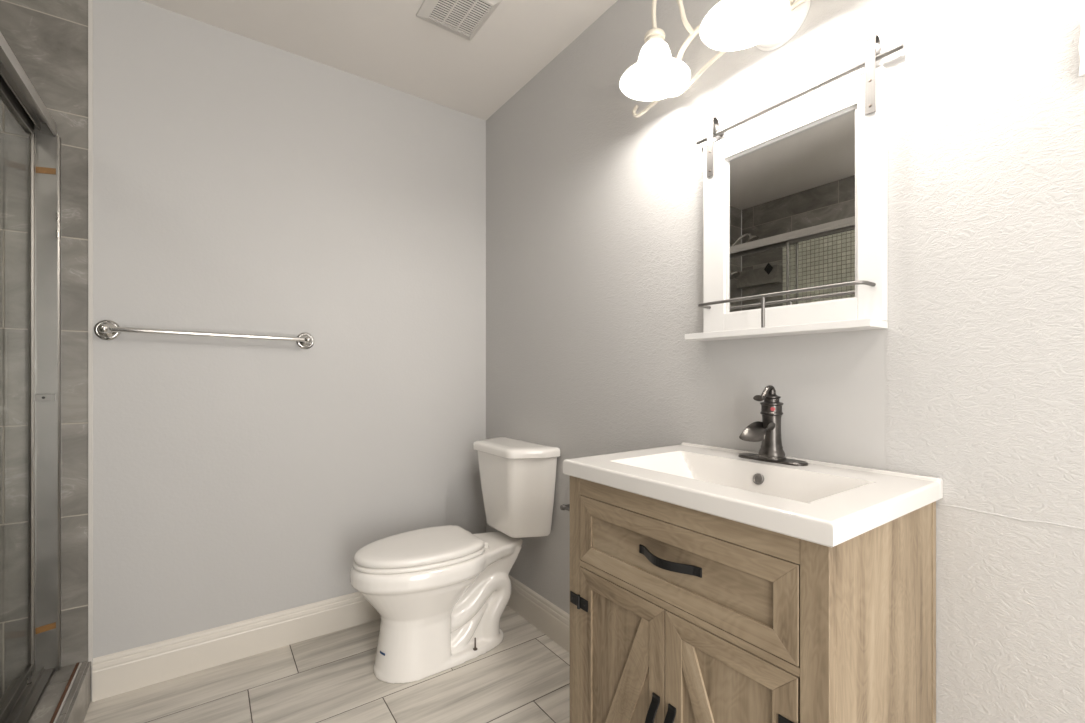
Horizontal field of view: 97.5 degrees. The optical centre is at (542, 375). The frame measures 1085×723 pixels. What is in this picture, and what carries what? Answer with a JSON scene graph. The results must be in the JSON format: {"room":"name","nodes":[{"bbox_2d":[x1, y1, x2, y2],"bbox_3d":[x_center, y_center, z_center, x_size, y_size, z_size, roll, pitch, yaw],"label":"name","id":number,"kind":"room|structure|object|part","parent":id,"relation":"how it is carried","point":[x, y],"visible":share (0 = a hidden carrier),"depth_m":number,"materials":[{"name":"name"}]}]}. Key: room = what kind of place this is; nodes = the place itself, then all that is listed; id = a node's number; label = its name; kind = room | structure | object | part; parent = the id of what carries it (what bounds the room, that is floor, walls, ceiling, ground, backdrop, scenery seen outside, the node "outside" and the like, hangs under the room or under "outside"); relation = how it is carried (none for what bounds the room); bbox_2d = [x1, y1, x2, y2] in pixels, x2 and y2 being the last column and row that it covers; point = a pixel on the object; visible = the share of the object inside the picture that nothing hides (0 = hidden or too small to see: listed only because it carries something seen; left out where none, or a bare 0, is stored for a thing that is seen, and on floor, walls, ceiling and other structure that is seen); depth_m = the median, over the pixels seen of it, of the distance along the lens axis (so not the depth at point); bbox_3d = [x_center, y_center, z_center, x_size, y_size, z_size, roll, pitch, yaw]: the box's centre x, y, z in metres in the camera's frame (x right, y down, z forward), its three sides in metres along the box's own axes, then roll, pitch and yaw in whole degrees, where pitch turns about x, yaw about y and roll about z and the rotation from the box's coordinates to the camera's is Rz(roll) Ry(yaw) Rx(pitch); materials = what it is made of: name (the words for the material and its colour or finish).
{"room":"bathroom","nodes":[
{"label":"bathroom","id":0,"kind":"room"},
{"bbox_2d":[0,0,485,698],"bbox_3d":[-1.255,-0.090,1.892,2.460,2.490,0.120,0,0,-35],"label":"wall","id":1,"kind":"structure","parent":0,"point":[242,185],"depth_m":1.85,"materials":[{"name":"grey paint"}]},
{"bbox_2d":[88,0,92,699],"bbox_3d":[-1.536,-0.115,1.618,0.012,2.440,0.004,0,0,-35],"label":"trim","id":2,"kind":"structure","parent":1,"relation":"attached to","point":[90,2],"depth_m":1.62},
{"bbox_2d":[94,320,313,348],"bbox_3d":[-1.226,-0.151,1.790,0.687,0.080,0.080,0,0,-35],"label":"towel bar","id":3,"kind":"object","parent":1,"relation":"attached to","point":[104,329],"visible":1,"depth_m":1.71,"materials":[{"name":"silver metal"}]},
{"bbox_2d":[92,592,380,701],"bbox_3d":[-0.910,1.035,2.053,1.512,0.140,0.015,0,0,-35],"label":"baseboard","id":4,"kind":"structure","parent":1,"relation":"attached to","point":[113,674],"depth_m":1.82,"materials":[{"name":"beige paint"}]},
{"bbox_2d":[83,605,569,722],"bbox_3d":[0.082,1.130,0.621,1.542,0.050,3.500,0,0,-35],"label":"floor","id":5,"kind":"structure","parent":0,"point":[330,677],"depth_m":1.68,"materials":[{"name":"grey tile"}]},
{"bbox_2d":[0,661,90,722],"bbox_3d":[-1.161,1.044,0.930,0.184,0.161,1.560,0,0,-35],"label":"shower curb","id":6,"kind":"object","parent":5,"relation":"on","point":[66,697],"depth_m":1.46,"materials":[{"name":"grey tile"}]},
{"bbox_2d":[0,32,60,722],"bbox_3d":[-1.194,0.067,0.907,0.118,1.800,1.558,0,0,-35],"label":"shower door frame","id":7,"kind":"structure","parent":6,"relation":"on","point":[18,94],"depth_m":1.55,"materials":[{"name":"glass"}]},
{"bbox_3d":[-1.415,0.066,1.209,0.012,1.753,0.788,0,0,-35],"label":"door frame","id":8,"kind":"part","parent":7,"relation":"part of","materials":[{"name":"metal"}]},
{"bbox_2d":[350,436,559,683],"bbox_3d":[-0.370,0.703,1.924,0.771,0.816,0.462,0,0,-35],"label":"toilet","id":9,"kind":"object","parent":5,"relation":"on","point":[440,595],"visible":1,"depth_m":1.85,"materials":[{"name":"white ceramic"}]},
{"bbox_3d":[-0.486,0.686,1.843,0.471,0.015,0.348,0,0,-35],"label":"seat","id":10,"kind":"part","parent":9,"relation":"part of","materials":[{"name":"white plastic"}]},
{"bbox_3d":[-0.484,0.661,1.843,0.464,0.030,0.342,0,0,-35],"label":"lid","id":11,"kind":"part","parent":9,"relation":"part of","materials":[{"name":"white plastic"}]},
{"bbox_3d":[-0.404,0.903,1.900,0.689,0.417,0.381,0,0,-35],"label":"bowl","id":12,"kind":"part","parent":9,"relation":"part of","materials":[{"name":"white ceramic"}]},
{"bbox_3d":[-0.142,0.315,2.085,0.212,0.040,0.462,0,0,-35],"label":"tank lid","id":13,"kind":"part","parent":9,"relation":"part of","materials":[{"name":"white ceramic"}]},
{"bbox_3d":[-0.139,0.503,2.087,0.193,0.340,0.436,0,0,-35],"label":"tank","id":14,"kind":"part","parent":9,"relation":"part of","materials":[{"name":"white ceramic"}]},
{"bbox_2d":[570,476,935,722],"bbox_3d":[0.416,0.676,1.064,0.480,0.858,0.611,0,0,-35],"label":"vanity cabinet","id":15,"kind":"object","parent":5,"relation":"on","point":[679,614],"visible":0.88,"depth_m":0.86,"materials":[{"name":"brown wood"}]},
{"bbox_3d":[0.174,0.734,1.055,0.021,0.538,0.259,0,0,-35],"label":"door","id":16,"kind":"part","parent":15,"relation":"part of","materials":[{"name":"brown wood"}]},
{"bbox_3d":[0.219,0.706,0.951,0.029,0.128,0.018,0,0,-35],"label":"handle","id":17,"kind":"part","parent":15,"relation":"part of","materials":[{"name":"black metal"}]},
{"bbox_3d":[0.242,0.706,0.918,0.029,0.128,0.018,0,0,-35],"label":"handle","id":18,"kind":"part","parent":15,"relation":"part of","materials":[{"name":"black metal"}]},
{"bbox_3d":[0.238,0.364,0.931,0.031,0.018,0.154,0,0,-35],"label":"handle","id":19,"kind":"part","parent":15,"relation":"part of","materials":[{"name":"black metal"}]},
{"bbox_3d":[0.250,0.369,0.948,0.021,0.156,0.521,0,0,-35],"label":"drawer","id":20,"kind":"part","parent":15,"relation":"part of","materials":[{"name":"brown wood"}]},
{"bbox_3d":[0.325,0.734,0.842,0.021,0.538,0.258,0,0,-35],"label":"door","id":21,"kind":"part","parent":15,"relation":"part of","materials":[{"name":"brown wood"}]},
{"bbox_2d":[563,442,942,547],"bbox_3d":[0.423,0.274,1.066,0.468,0.142,0.626,0,0,-35],"label":"sink","id":22,"kind":"object","parent":15,"relation":"in","point":[829,504],"visible":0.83,"depth_m":0.96,"materials":[{"name":"white ceramic"}]},
{"bbox_2d":[738,385,807,465],"bbox_3d":[0.538,0.116,1.153,0.129,0.185,0.170,0,0,-35],"label":"faucet","id":23,"kind":"object","parent":22,"relation":"on","point":[768,431],"visible":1,"depth_m":1.15,"materials":[{"name":"black metal"}]},
{"bbox_3d":[0.522,0.134,1.142,0.091,0.042,0.063,0,0,-35],"label":"spout","id":24,"kind":"part","parent":23,"relation":"part of","materials":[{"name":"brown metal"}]},
{"bbox_3d":[0.540,0.043,1.155,0.075,0.039,0.021,0,0,-35],"label":"lever","id":25,"kind":"part","parent":23,"relation":"part of","materials":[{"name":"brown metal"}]},
{"bbox_3d":[0.564,0.206,1.171,0.053,0.006,0.170,0,0,-35],"label":"deck plate","id":26,"kind":"part","parent":23,"relation":"part of","materials":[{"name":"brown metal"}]},
{"bbox_2d":[141,0,617,120],"bbox_3d":[-0.278,-1.375,0.440,2.580,0.080,3.620,0,0,-35],"label":"ceiling","id":27,"kind":"structure","parent":0,"point":[384,42],"depth_m":1.88,"materials":[{"name":"paint"}]},
{"bbox_2d":[416,0,501,40],"bbox_3d":[-0.304,-1.327,1.723,0.224,0.016,0.252,0,0,-35],"label":"ceiling vent","id":28,"kind":"object","parent":27,"relation":"in","point":[463,18],"visible":1,"depth_m":1.74,"materials":[{"name":"white plastic"}]},
{"bbox_2d":[486,0,1084,722],"bbox_3d":[0.761,-0.090,1.100,0.120,2.490,3.500,0,0,-35],"label":"wall","id":29,"kind":"structure","parent":0,"point":[974,381],"depth_m":1.01,"materials":[{"name":"grey paint"}]},
{"bbox_2d":[507,575,569,652],"bbox_3d":[0.677,1.035,1.102,0.015,0.140,3.400,0,0,-35],"label":"baseboard","id":30,"kind":"structure","parent":29,"relation":"attached to","point":[554,622],"depth_m":2.06,"materials":[{"name":"beige paint"}]},
{"bbox_2d":[560,504,569,510],"bbox_3d":[0.137,0.515,1.820,0.068,0.032,0.159,0,0,-35],"label":"toilet paper holder","id":31,"kind":"object","parent":29,"relation":"attached to","point":[562,507],"visible":0.25,"depth_m":1.85,"materials":[{"name":"silver metal"}]},
{"bbox_2d":[619,0,810,117],"bbox_3d":[0.499,-0.950,1.139,0.262,0.276,0.892,0,0,-35],"label":"vanity light","id":32,"kind":"object","parent":29,"relation":"attached to","point":[730,25],"visible":1,"depth_m":1.21,"materials":[{"name":"white glass"}]},
{"bbox_3d":[0.316,-0.891,1.341,0.047,0.071,0.047,0,0,-35],"label":"bulb","id":33,"kind":"part","parent":32,"relation":"part of","materials":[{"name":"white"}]},
{"bbox_3d":[0.316,-0.879,1.341,0.196,0.104,0.196,0,0,-35],"label":"lamp shade","id":34,"kind":"part","parent":32,"relation":"part of","materials":[{"name":"white glass"}]},
{"bbox_3d":[0.358,-1.010,1.315,0.117,0.154,0.031,0,0,24],"label":"arm","id":35,"kind":"part","parent":32,"relation":"part of","materials":[{"name":"beige metal"}]},
{"bbox_3d":[0.472,-0.891,1.119,0.047,0.071,0.047,0,0,-35],"label":"bulb","id":36,"kind":"part","parent":32,"relation":"part of","materials":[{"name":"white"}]},
{"bbox_3d":[0.472,-0.879,1.119,0.196,0.104,0.196,0,0,-35],"label":"lamp shade","id":37,"kind":"part","parent":32,"relation":"part of","materials":[{"name":"white glass"}]},
{"bbox_2d":[685,35,903,340],"bbox_3d":[0.578,-0.416,1.176,0.089,0.630,0.506,0,0,-35],"label":"framed mirror","id":38,"kind":"object","parent":29,"relation":"attached to","point":[795,200],"visible":1,"depth_m":1.15,"materials":[{"name":"white paint"}]},
{"bbox_3d":[0.541,-0.156,1.169,0.008,0.078,0.008,0,0,-35],"label":"rail post","id":39,"kind":"part","parent":38,"relation":"part of","materials":[{"name":"silver metal"}]},
{"bbox_2d":[685,318,887,340],"bbox_3d":[0.572,-0.109,1.185,0.089,0.016,0.462,0,0,-35],"label":"shelf","id":40,"kind":"object","parent":38,"relation":"attached to","point":[828,325],"depth_m":1.13,"materials":[{"name":"white paint"}]},
{"bbox_3d":[0.569,-0.194,1.171,0.056,0.010,0.416,0,0,-35],"label":"shelf rail","id":41,"kind":"part","parent":38,"relation":"part of","materials":[{"name":"silver metal"}]},
{"bbox_3d":[0.609,-0.384,1.190,0.006,0.429,0.330,0,0,-35],"label":"glass","id":42,"kind":"part","parent":38,"relation":"part of","materials":[{"name":"mirror"}]},
{"bbox_3d":[0.605,-0.683,1.195,0.023,0.012,0.506,0,0,-35],"label":"rod","id":43,"kind":"part","parent":38,"relation":"part of","materials":[{"name":"silver metal"}]},
{"bbox_2d":[938,504,1084,529],"bbox_3d":[1.216,0.254,0.352,0.004,0.016,1.470,0,0,-35],"label":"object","id":44,"kind":"structure","parent":29,"relation":"attached to","point":[938,504],"depth_m":0.86,"materials":[{"name":"white"}]},
{"bbox_2d":[1079,11,1084,76],"bbox_3d":[0.896,-0.545,0.779,0.027,0.105,0.025,0,0,-35],"label":"wall hook","id":45,"kind":"object","parent":29,"relation":"attached to","point":[1082,16],"visible":1,"depth_m":0.78,"materials":[{"name":"white paint"}]}
]}

